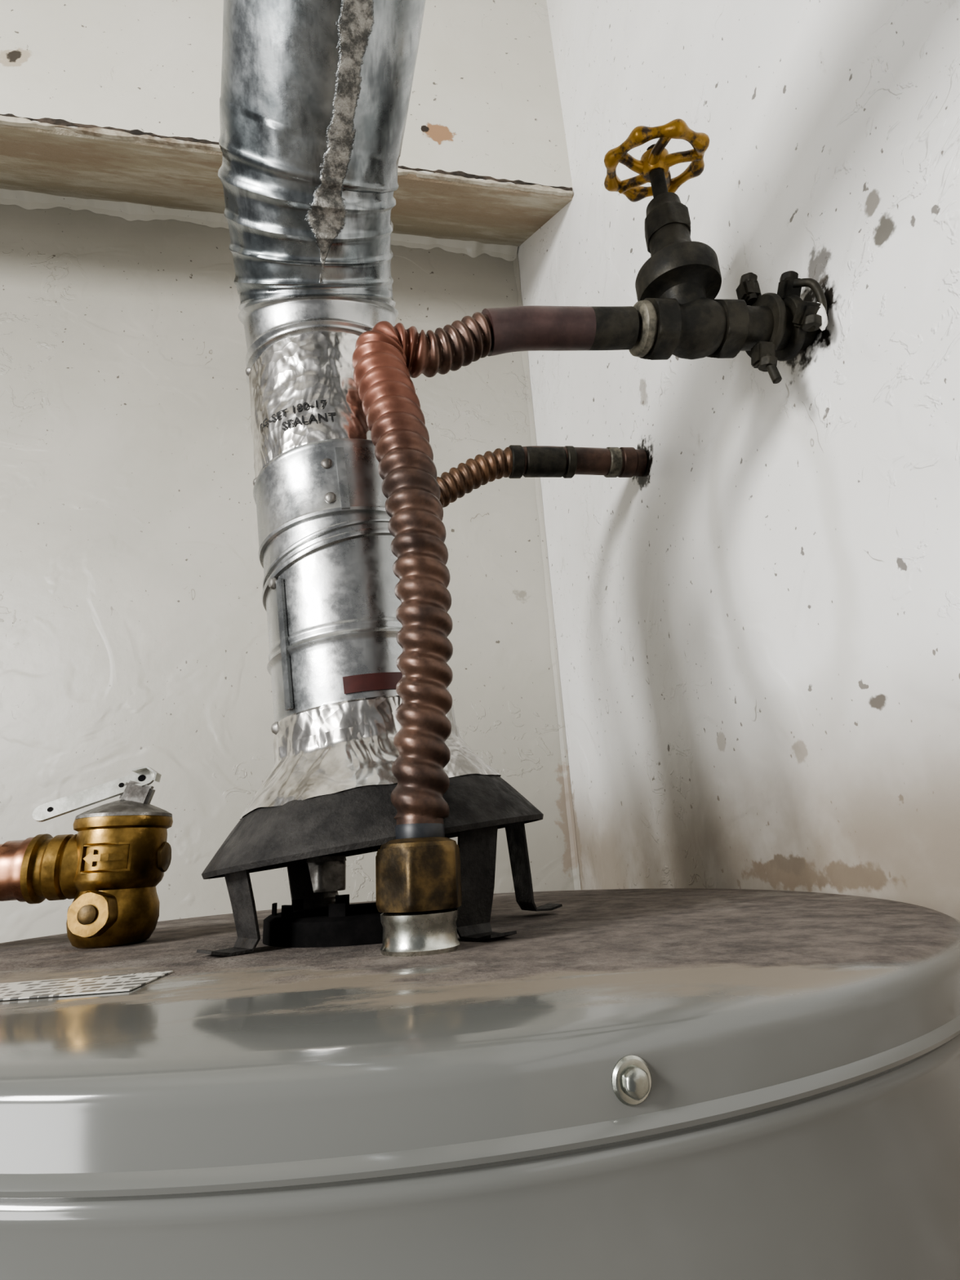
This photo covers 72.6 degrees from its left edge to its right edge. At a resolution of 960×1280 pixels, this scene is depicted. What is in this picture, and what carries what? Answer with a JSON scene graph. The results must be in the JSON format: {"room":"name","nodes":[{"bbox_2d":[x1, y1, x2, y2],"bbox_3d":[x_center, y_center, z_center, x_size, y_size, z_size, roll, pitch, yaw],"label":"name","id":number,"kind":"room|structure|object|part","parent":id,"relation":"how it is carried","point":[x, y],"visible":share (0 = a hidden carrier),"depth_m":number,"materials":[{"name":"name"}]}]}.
{"room":"plant room","nodes":[
{"label":"plant room","id":0,"kind":"room"},
{"bbox_2d":[0,0,573,246],"bbox_3d":[-0.956,-1.094,1.270,2.181,0.732,0.368,0,-19,-10],"label":"wall","id":1,"kind":"structure","parent":0,"point":[485,100],"depth_m":1.17,"materials":[{"name":"paint"}]},
{"bbox_2d":[0,188,518,261],"bbox_3d":[-0.979,-0.945,1.394,2.179,0.045,0.033,0,-19,-10],"label":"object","id":2,"kind":"object","parent":1,"relation":"attached to","point":[28,200],"visible":0.62,"depth_m":1.46,"materials":[{"name":"paint"}]},
{"bbox_2d":[0,113,572,191],"bbox_3d":[-0.905,-0.818,0.990,2.179,0.024,0.007,0,-19,-10],"label":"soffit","id":3,"kind":"structure","parent":1,"relation":"attached to","point":[46,120],"depth_m":1.06,"materials":[{"name":"beige wood"}]},
{"bbox_2d":[0,115,573,196],"bbox_3d":[-0.904,-0.809,0.985,2.179,0.017,0.007,0,-19,-10],"label":"paper","id":4,"kind":"object","parent":1,"relation":"attached to","point":[11,121],"visible":0.7,"depth_m":1.06,"materials":[{"name":"paint"}]},
{"bbox_2d":[0,204,574,942],"bbox_3d":[-0.926,0.126,1.109,2.181,3.150,0.100,0,-19,-10],"label":"wall","id":5,"kind":"structure","parent":0,"point":[134,624],"depth_m":1.24,"materials":[{"name":"beige paint"}]},
{"bbox_2d":[517,0,959,920],"bbox_3d":[0.403,-0.259,0.191,0.100,3.150,2.512,0,-19,-10],"label":"wall","id":6,"kind":"structure","parent":0,"point":[757,628],"depth_m":0.61,"materials":[{"name":"white paint"}]},
{"bbox_2d":[513,253,581,890],"bbox_3d":[0.165,0.316,1.186,0.017,2.709,0.006,-15,-22,32],"label":"trim corner caulk","id":7,"kind":"structure","parent":6,"relation":"attached to","point":[553,649],"depth_m":1.29,"materials":[{"name":"beige paint"}]},
{"bbox_2d":[604,118,817,359],"bbox_3d":[0.194,-0.334,0.571,0.170,0.216,0.088,7,-21,-29],"label":"valve","id":8,"kind":"object","parent":6,"relation":"attached to","point":[680,315],"visible":0.98,"depth_m":0.54,"materials":[{"name":"brown metal"}]},
{"bbox_3d":[0.157,-0.400,0.573,0.013,0.048,0.013,-3,-13,-11],"label":"stem","id":9,"kind":"part","parent":8,"relation":"part of","materials":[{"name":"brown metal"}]},
{"bbox_2d":[735,271,827,383],"bbox_3d":[0.251,-0.261,0.551,0.053,0.116,0.064,0,-19,-10],"label":"clamp","id":10,"kind":"object","parent":8,"relation":"attached to","point":[807,316],"visible":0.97,"depth_m":0.54,"materials":[{"name":"brown metal"}]},
{"bbox_3d":[-0.577,1.257,-0.509,2.281,0.050,2.512,0,-19,-10],"label":"floor","id":11,"kind":"structure","parent":0,"visible":0},
{"bbox_2d":[0,888,959,1279],"bbox_3d":[-0.021,0.791,0.292,0.698,1.271,0.698,9,-22,-33],"label":"water heater","id":12,"kind":"object","parent":11,"relation":"on","point":[658,1083],"visible":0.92,"depth_m":0.17,"materials":[{"name":"grey metal"}]},
{"bbox_2d":[19,765,173,948],"bbox_3d":[-0.270,0.152,0.464,0.090,0.121,0.073,0,-19,-10],"label":"valve","id":13,"kind":"object","parent":12,"relation":"on","point":[112,868],"visible":1,"depth_m":0.45,"materials":[{"name":"gold metal"}]},
{"bbox_2d":[0,836,34,902],"bbox_3d":[-0.358,0.697,0.266,0.166,1.174,0.043,0,-19,-10],"label":"pipe","id":14,"kind":"object","parent":13,"relation":"attached to","point":[11,852],"visible":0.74,"depth_m":0.44,"materials":[{"name":"orange metal"}]},
{"bbox_3d":[-0.269,0.149,0.444,0.002,0.019,0.004,-10,-19,20],"label":"cast frame","id":15,"kind":"part","parent":13,"relation":"part of","materials":[{"name":"gold metal"}]},
{"bbox_3d":[-0.279,0.112,0.473,0.077,0.035,0.007,2,-19,-15],"label":"test lever","id":16,"kind":"part","parent":13,"relation":"part of","materials":[{"name":"metal"}]},
{"bbox_3d":[-0.254,0.156,0.441,0.033,0.002,0.008,-1,-19,-9],"label":"cast frame","id":17,"kind":"part","parent":13,"relation":"part of","materials":[{"name":"gold metal"}]},
{"bbox_3d":[-0.255,0.140,0.447,0.033,0.002,0.008,-1,-19,-9],"label":"cast frame","id":18,"kind":"part","parent":13,"relation":"part of","materials":[{"name":"gold metal"}]},
{"bbox_3d":[-0.240,0.148,0.448,0.002,0.019,0.004,11,-23,-36],"label":"cast frame","id":19,"kind":"part","parent":13,"relation":"part of","materials":[{"name":"gold metal"}]},
{"bbox_2d":[323,890,338,906],"bbox_3d":[-0.126,0.211,0.516,0.031,0.024,0.031,0,-19,-10],"label":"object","id":20,"kind":"object","parent":12,"relation":"on","point":[329,896],"visible":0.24,"depth_m":0.51,"materials":[{"name":"metal"}]},
{"bbox_2d":[196,721,562,955],"bbox_3d":[-0.068,0.128,0.448,0.224,0.132,0.224,-9,-19,17],"label":"hood","id":21,"kind":"object","parent":12,"relation":"on","point":[313,801],"visible":0.74,"depth_m":0.37,"materials":[{"name":"metal"}]},
{"bbox_2d":[217,0,456,756],"bbox_3d":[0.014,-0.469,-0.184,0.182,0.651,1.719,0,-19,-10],"label":"vent pipe","id":22,"kind":"object","parent":21,"relation":"on","point":[314,99],"visible":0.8,"depth_m":0.45,"materials":[{"name":"metal"}]},
{"bbox_2d":[260,400,335,431],"bbox_3d":[-0.135,-0.160,0.481,0.057,0.020,0.030,0,-19,-10],"label":"print","id":23,"kind":"object","parent":22,"relation":"on","point":[276,415],"depth_m":0.47},
{"bbox_2d":[380,907,460,956],"bbox_3d":[-0.030,0.146,0.331,0.040,0.019,0.040,0,-19,-10],"label":"pipe fitting","id":24,"kind":"object","parent":12,"relation":"on","point":[424,933],"visible":0.9,"depth_m":0.32,"materials":[{"name":"metal"}]},
{"bbox_2d":[351,305,639,912],"bbox_3d":[0.029,-0.066,0.429,0.223,0.439,0.072,0,-19,-10],"label":"connector","id":25,"kind":"object","parent":24,"relation":"attached to","point":[418,870],"visible":1,"depth_m":0.39,"materials":[{"name":"brown metal"}]},
{"bbox_2d":[306,444,647,892],"bbox_3d":[0.015,-0.016,0.747,0.462,0.536,0.137,7,-21,-30],"label":"copper pipe","id":26,"kind":"object","parent":12,"relation":"attached to","point":[327,873],"visible":0.34,"depth_m":0.84,"materials":[{"name":"brown metal"}]},
{"bbox_2d":[611,1055,651,1106],"bbox_3d":[0.038,0.111,0.165,0.011,0.011,0.002,2,-19,-16],"label":"bolt","id":27,"kind":"object","parent":12,"relation":"in","point":[631,1075],"depth_m":0.16,"materials":[{"name":"metal"}]}
]}

